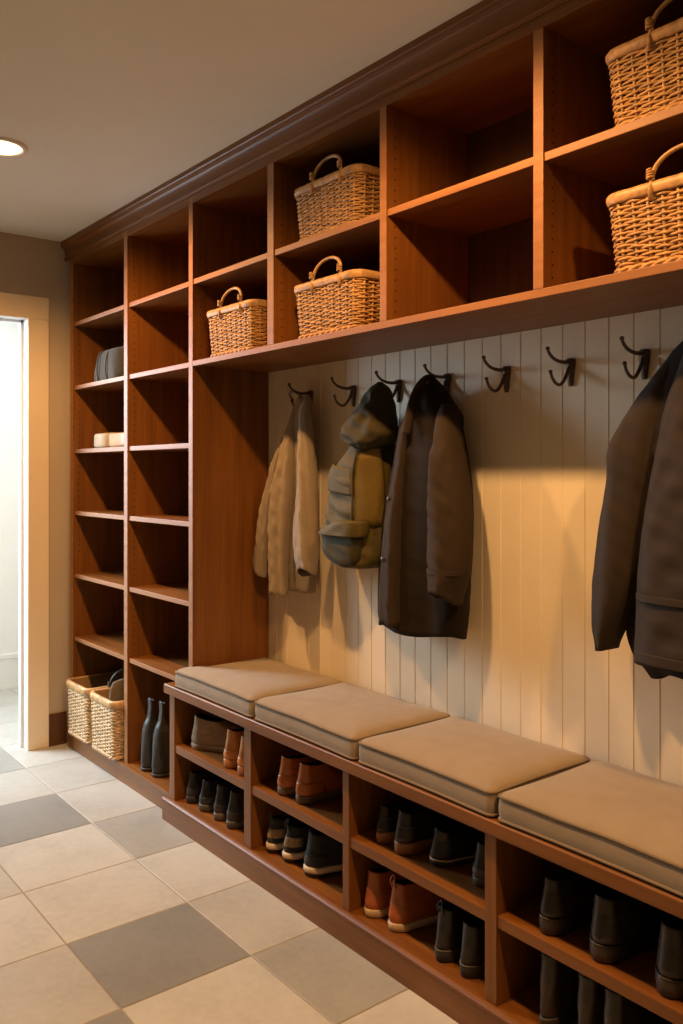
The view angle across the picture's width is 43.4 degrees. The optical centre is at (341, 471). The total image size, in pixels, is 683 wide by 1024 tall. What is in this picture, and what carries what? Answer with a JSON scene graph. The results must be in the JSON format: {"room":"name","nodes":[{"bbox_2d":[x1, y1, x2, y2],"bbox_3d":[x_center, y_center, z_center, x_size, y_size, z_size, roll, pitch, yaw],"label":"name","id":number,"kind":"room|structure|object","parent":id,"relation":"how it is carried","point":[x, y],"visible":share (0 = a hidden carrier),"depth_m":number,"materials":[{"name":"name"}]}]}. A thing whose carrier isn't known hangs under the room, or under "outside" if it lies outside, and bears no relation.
{"room":"mudroom","nodes":[
{"label":"mudroom","id":0,"kind":"room"},
{"bbox_2d":[0,322,17,654],"bbox_3d":[-3.286,0.113,4.943,3.600,2.675,0.080,0,0,-38],"label":"wall","id":1,"kind":"structure","parent":0,"point":[8,331],"depth_m":5.74,"materials":[{"name":"white paint"}]},
{"bbox_2d":[0,652,17,689],"bbox_3d":[-3.293,1.333,4.872,3.500,0.235,0.022,0,0,-38],"label":"baseboard","id":2,"kind":"structure","parent":1,"relation":"attached to","point":[8,662],"depth_m":5.72,"materials":[{"name":"white paint"}]},
{"bbox_2d":[0,232,69,741],"bbox_3d":[-2.511,0.113,3.848,3.450,2.675,0.120,0,0,-38],"label":"wall","id":3,"kind":"structure","parent":0,"point":[29,266],"depth_m":4.56,"materials":[{"name":"beige paint"}]},
{"bbox_2d":[0,292,48,750],"bbox_3d":[-2.004,0.269,4.241,1.070,2.363,0.145,0,0,-38],"label":"door frame","id":4,"kind":"structure","parent":3,"relation":"in","point":[31,313],"depth_m":4.49,"materials":[{"name":"white paint"}]},
{"bbox_2d":[49,711,66,746],"bbox_3d":[-1.509,1.366,4.556,0.097,0.168,0.018,0,0,-38],"label":"baseboard","id":5,"kind":"structure","parent":3,"relation":"attached to","point":[57,721],"depth_m":4.55,"materials":[{"name":"brown wood"}]},
{"bbox_2d":[0,688,458,1023],"bbox_3d":[-1.725,1.475,2.753,3.776,0.050,8.671,0,0,-38],"label":"floor","id":6,"kind":"structure","parent":0,"point":[110,913],"depth_m":2.72,"materials":[{"name":"tile"}]},
{"bbox_2d":[67,196,268,808],"bbox_3d":[-0.885,0.162,4.134,0.392,2.576,1.334,0,0,-38],"label":"shelving unit","id":7,"kind":"object","parent":6,"relation":"on","point":[164,581],"visible":0.88,"depth_m":4.02,"materials":[{"name":"brown wood"}]},
{"bbox_2d":[66,671,123,743],"bbox_3d":[-1.214,1.218,4.470,0.365,0.279,0.297,0,0,-38],"label":"basket","id":8,"kind":"object","parent":7,"relation":"on","point":[79,688],"visible":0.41,"depth_m":4.37,"materials":[{"name":"wicker"}]},
{"bbox_2d":[90,668,123,759],"bbox_3d":[-1.021,1.174,4.228,0.365,0.368,0.303,0,0,-38],"label":"basket","id":9,"kind":"object","parent":7,"relation":"on","point":[107,715],"visible":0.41,"depth_m":4.07,"materials":[{"name":"wicker"}]},
{"bbox_2d":[109,679,123,700],"bbox_3d":[-1.050,1.173,4.147,0.163,0.345,0.055,0,0,-38],"label":"pouch","id":10,"kind":"object","parent":9,"relation":"in","point":[116,693],"visible":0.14,"depth_m":4.11,"materials":[{"name":"grey fabric"}]},
{"bbox_2d":[94,346,123,381],"bbox_3d":[-1.108,-0.541,4.327,0.205,0.177,0.347,0,0,-38],"label":"cloth bundle","id":11,"kind":"object","parent":7,"relation":"on","point":[110,364],"visible":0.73,"depth_m":4.22,"materials":[{"name":"grey fabric"}]},
{"bbox_2d":[94,432,123,447],"bbox_3d":[-1.119,-0.158,4.306,0.100,0.078,0.415,0,0,-38],"label":"box","id":12,"kind":"object","parent":7,"relation":"on","point":[113,439],"visible":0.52,"depth_m":4.29,"materials":[{"name":"beige cardboard"}]},
{"bbox_2d":[141,698,157,770],"bbox_3d":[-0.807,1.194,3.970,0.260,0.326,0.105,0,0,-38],"label":"bottle","id":13,"kind":"object","parent":7,"relation":"on","point":[149,725],"visible":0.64,"depth_m":3.88,"materials":[{"name":"black glass"}]},
{"bbox_2d":[151,701,169,777],"bbox_3d":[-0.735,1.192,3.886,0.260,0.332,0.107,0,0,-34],"label":"bottle","id":14,"kind":"object","parent":7,"relation":"on","point":[161,736],"visible":0.62,"depth_m":3.81,"materials":[{"name":"black glass"}]},
{"bbox_2d":[162,682,682,1023],"bbox_3d":[0.369,1.164,2.520,0.438,0.572,3.057,0,0,-38],"label":"bench","id":15,"kind":"object","parent":6,"relation":"on","point":[517,862],"visible":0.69,"depth_m":2.45,"materials":[{"name":"brown wood"}]},
{"bbox_2d":[186,769,218,802],"bbox_3d":[-0.528,1.292,3.590,0.272,0.126,0.091,0,0,-39],"label":"shoe","id":16,"kind":"object","parent":15,"relation":"on","point":[194,787],"visible":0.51,"depth_m":3.51,"materials":[{"name":"black leather"}]},
{"bbox_2d":[175,742,243,789],"bbox_3d":[-0.364,1.141,3.445,0.391,0.032,0.537,0,0,-38],"label":"shelf","id":17,"kind":"object","parent":15,"relation":"attached to","point":[213,762],"depth_m":3.36,"materials":[{"name":"brown wood"}]},
{"bbox_2d":[199,777,229,811],"bbox_3d":[-0.459,1.294,3.503,0.272,0.122,0.107,0,0,-38],"label":"shoe","id":18,"kind":"object","parent":15,"relation":"on","point":[207,797],"visible":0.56,"depth_m":3.42,"materials":[{"name":"black leather"}]},
{"bbox_2d":[191,712,241,752],"bbox_3d":[-0.482,1.056,3.478,0.272,0.138,0.114,0,0,14],"label":"shoe","id":19,"kind":"object","parent":15,"relation":"on","point":[209,733],"visible":0.65,"depth_m":3.45,"materials":[{"name":"beige leather"}]},
{"bbox_2d":[213,783,242,820],"bbox_3d":[-0.390,1.287,3.416,0.272,0.136,0.091,0,0,-39],"label":"shoe","id":20,"kind":"object","parent":15,"relation":"on","point":[221,804],"visible":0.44,"depth_m":3.33,"materials":[{"name":"black leather"}]},
{"bbox_2d":[223,727,243,768],"bbox_3d":[-0.342,1.053,3.333,0.261,0.144,0.101,0,0,-38],"label":"boot","id":21,"kind":"object","parent":15,"relation":"on","point":[233,740],"visible":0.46,"depth_m":3.25,"materials":[{"name":"brown leather"}]},
{"bbox_2d":[226,790,243,828],"bbox_3d":[-0.328,1.286,3.338,0.272,0.138,0.095,0,0,-38],"label":"shoe","id":22,"kind":"object","parent":15,"relation":"on","point":[235,812],"visible":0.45,"depth_m":3.26,"materials":[{"name":"black leather"}]},
{"bbox_2d":[237,735,243,775],"bbox_3d":[-0.280,1.053,3.252,0.261,0.144,0.101,0,0,-38],"label":"boot","id":23,"kind":"object","parent":15,"relation":"on","point":[240,760],"visible":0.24,"depth_m":3.17,"materials":[{"name":"brown leather"}]},
{"bbox_2d":[175,658,341,717],"bbox_3d":[-0.337,0.833,3.404,0.429,0.089,0.591,0,0,-38],"label":"bench cushion","id":24,"kind":"object","parent":15,"relation":"on","point":[236,686],"visible":0.83,"depth_m":3.29,"materials":[{"name":"beige fabric"}]},
{"bbox_2d":[266,811,301,852],"bbox_3d":[-0.153,1.282,3.135,0.286,0.144,0.101,0,0,-38],"label":"sneaker","id":25,"kind":"object","parent":15,"relation":"on","point":[277,831],"visible":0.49,"depth_m":3.05,"materials":[{"name":"black rubber"}]},
{"bbox_2d":[277,753,313,795],"bbox_3d":[-0.106,1.059,3.062,0.281,0.132,0.101,0,0,-36],"label":"boot","id":26,"kind":"object","parent":15,"relation":"on","point":[289,768],"visible":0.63,"depth_m":2.98,"materials":[{"name":"leather"}]},
{"bbox_2d":[252,779,342,842],"bbox_3d":[-0.004,1.141,2.992,0.391,0.032,0.528,0,0,-38],"label":"shelf","id":27,"kind":"object","parent":15,"relation":"attached to","point":[326,816],"depth_m":2.88,"materials":[{"name":"brown wood"}]},
{"bbox_2d":[282,818,314,862],"bbox_3d":[-0.086,1.280,3.056,0.286,0.148,0.107,0,0,-36],"label":"sneaker","id":28,"kind":"object","parent":15,"relation":"on","point":[296,838],"visible":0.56,"depth_m":2.97,"materials":[{"name":"black rubber"}]},
{"bbox_2d":[295,760,342,803],"bbox_3d":[-0.039,1.058,2.986,0.281,0.134,0.101,0,0,-36],"label":"boot","id":29,"kind":"object","parent":15,"relation":"on","point":[318,781],"visible":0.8,"depth_m":2.92,"materials":[{"name":"leather"}]},
{"bbox_2d":[303,829,342,877],"bbox_3d":[0.011,1.283,2.937,0.301,0.144,0.121,0,0,-25],"label":"sneaker","id":30,"kind":"object","parent":15,"relation":"on","point":[323,857],"visible":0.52,"depth_m":2.87,"materials":[{"name":"black rubber"}]},
{"bbox_2d":[255,682,449,759],"bbox_3d":[0.028,0.834,2.945,0.428,0.089,0.566,0,0,-38],"label":"bench cushion","id":31,"kind":"object","parent":15,"relation":"on","point":[336,717],"visible":0.91,"depth_m":2.84,"materials":[{"name":"beige fabric"}]},
{"bbox_2d":[364,866,404,917],"bbox_3d":[0.184,1.287,2.695,0.280,0.136,0.103,0,0,-38],"label":"boot","id":32,"kind":"object","parent":15,"relation":"on","point":[378,889],"visible":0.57,"depth_m":2.61,"materials":[{"name":"brown leather"}]},
{"bbox_2d":[376,799,435,843],"bbox_3d":[0.214,1.069,2.677,0.270,0.112,0.085,0,0,-38],"label":"shoe","id":33,"kind":"object","parent":15,"relation":"on","point":[388,817],"visible":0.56,"depth_m":2.60,"materials":[{"name":"brown leather"}]},
{"bbox_2d":[350,829,484,920],"bbox_3d":[0.351,1.141,2.544,0.391,0.032,0.555,0,0,-38],"label":"shelf","id":34,"kind":"object","parent":15,"relation":"attached to","point":[455,884],"depth_m":2.42,"materials":[{"name":"brown wood"}]},
{"bbox_2d":[388,874,448,931],"bbox_3d":[0.263,1.274,2.609,0.290,0.162,0.105,0,0,-33],"label":"boot","id":35,"kind":"object","parent":15,"relation":"on","point":[412,906],"visible":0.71,"depth_m":2.54,"materials":[{"name":"brown leather"}]},
{"bbox_2d":[164,682,682,918],"bbox_3d":[0.376,0.898,2.511,0.438,0.040,3.035,0,0,-38],"label":"bench top","id":36,"kind":"structure","parent":15,"relation":"on","point":[664,900],"depth_m":2.23,"materials":[{"name":"brown wood"}]},
{"bbox_2d":[394,805,465,854],"bbox_3d":[0.275,1.063,2.603,0.280,0.124,0.103,0,0,-35],"label":"shoe","id":37,"kind":"object","parent":15,"relation":"on","point":[414,834],"visible":0.8,"depth_m":2.53,"materials":[{"name":"dark brown leather"},{"name":"brown rubber"}]},
{"bbox_2d":[435,899,476,961],"bbox_3d":[0.371,1.270,2.455,0.276,0.168,0.092,0,0,-38],"label":"boot","id":38,"kind":"object","parent":15,"relation":"on","point":[450,919],"visible":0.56,"depth_m":2.37,"materials":[{"name":"black leather"}]},
{"bbox_2d":[429,825,484,866],"bbox_3d":[0.379,1.074,2.517,0.281,0.102,0.110,0,0,-28],"label":"shoe","id":39,"kind":"object","parent":15,"relation":"on","point":[456,845],"visible":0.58,"depth_m":2.45,"materials":[{"name":"black leather"}]},
{"bbox_2d":[460,917,484,977],"bbox_3d":[0.430,1.286,2.381,0.276,0.138,0.092,0,0,-38],"label":"boot","id":40,"kind":"object","parent":15,"relation":"on","point":[472,957],"visible":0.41,"depth_m":2.30,"materials":[{"name":"black leather"}]},
{"bbox_2d":[359,716,589,816],"bbox_3d":[0.378,0.834,2.505,0.428,0.088,0.540,0,0,-38],"label":"bench cushion","id":41,"kind":"object","parent":15,"relation":"on","point":[464,762],"visible":0.87,"depth_m":2.40,"materials":[{"name":"beige fabric"}]},
{"bbox_2d":[472,840,484,887],"bbox_3d":[0.468,1.068,2.406,0.271,0.114,0.099,0,0,-38],"label":"shoe","id":42,"kind":"object","parent":15,"relation":"on","point":[478,869],"visible":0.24,"depth_m":2.32,"materials":[{"name":"black leather"}]},
{"bbox_2d":[539,952,578,1023],"bbox_3d":[0.586,1.259,2.160,0.260,0.192,0.069,0,0,-38],"label":"boot","id":43,"kind":"object","parent":15,"relation":"on","point":[559,983],"visible":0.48,"depth_m":2.09,"materials":[{"name":"brown leather"}]},
{"bbox_2d":[539,868,609,935],"bbox_3d":[0.599,1.058,2.170,0.281,0.134,0.102,0,0,-38],"label":"shoe","id":44,"kind":"object","parent":15,"relation":"on","point":[567,899],"visible":0.83,"depth_m":2.10,"materials":[{"name":"brown leather"}]},
{"bbox_2d":[498,760,682,896],"bbox_3d":[0.732,0.833,2.060,0.428,0.089,0.580,0,0,-38],"label":"bench cushion","id":45,"kind":"object","parent":15,"relation":"on","point":[630,822],"visible":1,"depth_m":2.01,"materials":[{"name":"beige fabric"}]},
{"bbox_2d":[498,875,682,1023],"bbox_3d":[0.725,1.141,2.075,0.391,0.032,0.568,0,0,-38],"label":"shelf","id":46,"kind":"object","parent":15,"relation":"attached to","point":[633,978],"depth_m":1.99,"materials":[{"name":"brown wood"}]},
{"bbox_2d":[577,972,604,1023],"bbox_3d":[0.654,1.260,2.074,0.260,0.190,0.069,0,0,-38],"label":"boot","id":47,"kind":"object","parent":15,"relation":"on","point":[591,994],"visible":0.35,"depth_m":2.00,"materials":[{"name":"brown leather"}]},
{"bbox_2d":[589,888,670,963],"bbox_3d":[0.692,1.052,2.053,0.281,0.146,0.110,0,0,-38],"label":"shoe","id":48,"kind":"object","parent":15,"relation":"on","point":[623,926],"visible":0.8,"depth_m":1.98,"materials":[{"name":"brown leather"}]},
{"bbox_2d":[604,987,671,1023],"bbox_3d":[0.699,1.260,2.018,0.260,0.190,0.069,0,0,-38],"label":"boot","id":49,"kind":"object","parent":15,"relation":"on","point":[618,1009],"visible":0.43,"depth_m":1.95,"materials":[{"name":"brown leather"}]},
{"bbox_2d":[655,916,682,998],"bbox_3d":[0.797,1.051,1.921,0.281,0.148,0.110,0,0,-38],"label":"shoe","id":50,"kind":"object","parent":15,"relation":"on","point":[669,965],"visible":0.95,"depth_m":1.83,"materials":[{"name":"brown leather"}]},
{"bbox_2d":[0,0,482,241],"bbox_3d":[-1.195,-1.250,2.313,3.600,0.050,7.000,0,0,-38],"label":"ceiling","id":51,"kind":"structure","parent":0,"point":[110,101],"depth_m":2.65,"materials":[{"name":"paint"}]},
{"bbox_2d":[0,136,27,156],"bbox_3d":[-1.283,-1.220,3.227,0.196,0.010,0.196,0,0,-38],"label":"recessed light","id":52,"kind":"object","parent":51,"relation":"in","point":[9,147],"visible":1,"depth_m":3.23,"materials":[{"name":"white paint"}]},
{"bbox_2d":[0,141,21,154],"bbox_3d":[-1.283,-1.218,3.227,0.154,0.007,0.154,0,0,-38],"label":"diffuser","id":53,"kind":"object","parent":52,"relation":"attached to","point":[6,147],"depth_m":3.23,"materials":[{"name":"white plastic"}]},
{"bbox_2d":[269,305,682,785],"bbox_3d":[0.545,0.113,2.713,0.078,2.675,5.460,0,0,-38],"label":"wall","id":54,"kind":"structure","parent":0,"point":[528,665],"depth_m":2.65,"materials":[{"name":"beige paint"}]},
{"bbox_2d":[288,383,312,405],"bbox_3d":[-0.170,-0.299,3.458,0.112,0.110,0.035,0,0,-38],"label":"coat hook","id":55,"kind":"object","parent":54,"relation":"attached to","point":[310,393],"visible":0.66,"depth_m":3.46,"materials":[{"name":"brown metal"}]},
{"bbox_2d":[253,390,319,596],"bbox_3d":[-0.229,0.087,3.460,0.153,0.824,0.477,0,0,-38],"label":"jacket","id":56,"kind":"object","parent":55,"relation":"hanging from","point":[286,547],"visible":1,"depth_m":3.41,"materials":[{"name":"beige fabric"}]},
{"bbox_2d":[330,377,356,406],"bbox_3d":[0.002,-0.299,3.241,0.112,0.110,0.035,0,0,-38],"label":"coat hook","id":57,"kind":"object","parent":54,"relation":"attached to","point":[352,388],"visible":1,"depth_m":3.26,"materials":[{"name":"brown metal"}]},
{"bbox_2d":[374,371,401,402],"bbox_3d":[0.161,-0.299,3.041,0.112,0.110,0.035,0,0,-38],"label":"coat hook","id":58,"kind":"object","parent":54,"relation":"attached to","point":[398,383],"visible":0.64,"depth_m":3.06,"materials":[{"name":"brown metal"}]},
{"bbox_2d":[318,382,398,568],"bbox_3d":[0.056,0.013,3.086,0.213,0.657,0.379,0,0,-38],"label":"rucksack","id":59,"kind":"object","parent":58,"relation":"hanging from","point":[358,483],"visible":0.92,"depth_m":2.99,"materials":[{"name":"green fabric"}]},
{"bbox_2d":[340,382,398,448],"bbox_3d":[0.099,-0.198,3.032,0.166,0.234,0.241,0,0,-38],"label":"hood","id":60,"kind":"object","parent":59,"relation":"attached to","point":[373,424],"depth_m":2.96,"materials":[{"name":"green fabric"}]},
{"bbox_2d":[423,364,450,393],"bbox_3d":[0.313,-0.299,2.850,0.112,0.110,0.035,0,0,-38],"label":"coat hook","id":61,"kind":"object","parent":54,"relation":"attached to","point":[446,378],"visible":0.48,"depth_m":2.87,"materials":[{"name":"brown metal"}]},
{"bbox_2d":[378,374,473,639],"bbox_3d":[0.268,0.110,2.815,0.210,0.858,0.490,0,0,-30],"label":"coat","id":62,"kind":"object","parent":61,"relation":"hanging from","point":[425,566],"visible":1,"depth_m":2.75,"materials":[{"name":"brown fabric"}]},
{"bbox_2d":[193,0,682,372],"bbox_3d":[0.455,-0.778,2.465,0.372,0.695,2.948,0,0,-38],"label":"cubby unit","id":63,"kind":"object","parent":54,"relation":"attached to","point":[499,165],"visible":0.92,"depth_m":2.57,"materials":[{"name":"brown wood"}]},
{"bbox_2d":[194,253,266,294],"bbox_3d":[-0.296,-0.776,3.399,0.351,0.022,0.550,0,0,-38],"label":"shelf","id":64,"kind":"object","parent":63,"relation":"attached to","point":[250,275],"depth_m":3.40,"materials":[{"name":"brown wood"}]},
{"bbox_2d":[207,287,266,356],"bbox_3d":[-0.344,-0.584,3.409,0.275,0.262,0.375,0,0,-38],"label":"wicker basket","id":65,"kind":"object","parent":63,"relation":"on","point":[242,325],"visible":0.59,"depth_m":3.28,"materials":[{"name":"brown wicker"}]},
{"bbox_2d":[61,0,569,261],"bbox_3d":[0.069,-1.176,2.653,0.059,0.098,4.959,0,0,-38],"label":"crown molding","id":66,"kind":"structure","parent":63,"relation":"attached to","point":[486,21],"depth_m":2.73,"materials":[{"name":"brown wood"}]},
{"bbox_2d":[275,212,379,269],"bbox_3d":[0.078,-0.776,2.929,0.351,0.022,0.573,0,0,-38],"label":"shelf","id":67,"kind":"object","parent":63,"relation":"attached to","point":[356,243],"depth_m":2.96,"materials":[{"name":"brown wood"}]},
{"bbox_2d":[294,256,379,338],"bbox_3d":[0.034,-0.584,2.933,0.275,0.262,0.375,0,0,-38],"label":"wicker basket","id":68,"kind":"object","parent":63,"relation":"on","point":[347,299],"visible":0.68,"depth_m":2.80,"materials":[{"name":"brown wicker"}]},
{"bbox_2d":[294,154,379,240],"bbox_3d":[0.036,-0.918,2.931,0.275,0.262,0.375,0,0,-38],"label":"wicker basket","id":69,"kind":"object","parent":63,"relation":"on","point":[351,193],"visible":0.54,"depth_m":2.80,"materials":[{"name":"brown wicker"}]},
{"bbox_2d":[193,259,682,372],"bbox_3d":[0.455,-0.442,2.465,0.372,0.022,2.948,0,0,-38],"label":"shelf","id":70,"kind":"object","parent":63,"relation":"attached to","point":[660,286],"depth_m":2.45,"materials":[{"name":"brown wood"}]},
{"bbox_2d":[388,157,532,235],"bbox_3d":[0.446,-0.776,2.465,0.351,0.022,0.551,0,0,-38],"label":"shelf","id":71,"kind":"object","parent":63,"relation":"attached to","point":[500,200],"depth_m":2.49,"materials":[{"name":"brown wood"}]},
{"bbox_2d":[545,103,682,188],"bbox_3d":[0.810,-0.776,2.007,0.351,0.022,0.556,0,0,-38],"label":"shelf","id":72,"kind":"object","parent":63,"relation":"attached to","point":[619,157],"depth_m":2.07,"materials":[{"name":"brown wood"}]},
{"bbox_2d":[605,0,682,126],"bbox_3d":[0.820,-0.918,1.945,0.275,0.262,0.375,0,0,-38],"label":"wicker basket","id":73,"kind":"object","parent":63,"relation":"on","point":[646,72],"visible":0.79,"depth_m":1.92,"materials":[{"name":"brown wicker"}]},
{"bbox_2d":[606,143,682,272],"bbox_3d":[0.821,-0.584,1.943,0.275,0.262,0.375,0,0,-38],"label":"wicker basket","id":74,"kind":"object","parent":63,"relation":"on","point":[647,218],"visible":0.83,"depth_m":1.92,"materials":[{"name":"brown wicker"}]},
{"bbox_2d":[482,355,510,392],"bbox_3d":[0.473,-0.299,2.649,0.112,0.110,0.035,0,0,-38],"label":"coat hook","id":75,"kind":"object","parent":54,"relation":"attached to","point":[506,370],"visible":1,"depth_m":2.67,"materials":[{"name":"brown metal"}]},
{"bbox_2d":[545,346,575,385],"bbox_3d":[0.623,-0.299,2.460,0.112,0.110,0.035,0,0,-38],"label":"coat hook","id":76,"kind":"object","parent":54,"relation":"attached to","point":[570,363],"visible":1,"depth_m":2.48,"materials":[{"name":"brown metal"}]},
{"bbox_2d":[619,336,650,379],"bbox_3d":[0.771,-0.299,2.273,0.112,0.110,0.035,0,0,-38],"label":"coat hook","id":77,"kind":"object","parent":54,"relation":"attached to","point":[644,354],"visible":1,"depth_m":2.29,"materials":[{"name":"brown metal"}]},
{"bbox_3d":[0.924,-0.299,2.082,0.112,0.110,0.035,0,0,-38],"label":"coat hook","id":78,"kind":"object","parent":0,"visible":0},
{"bbox_2d":[591,341,682,678],"bbox_3d":[0.869,0.085,2.025,0.221,0.884,0.645,0,0,-36],"label":"jacket","id":79,"kind":"object","parent":78,"relation":"hanging from","point":[637,579],"visible":1,"depth_m":2.11,"materials":[{"name":"black fabric"}]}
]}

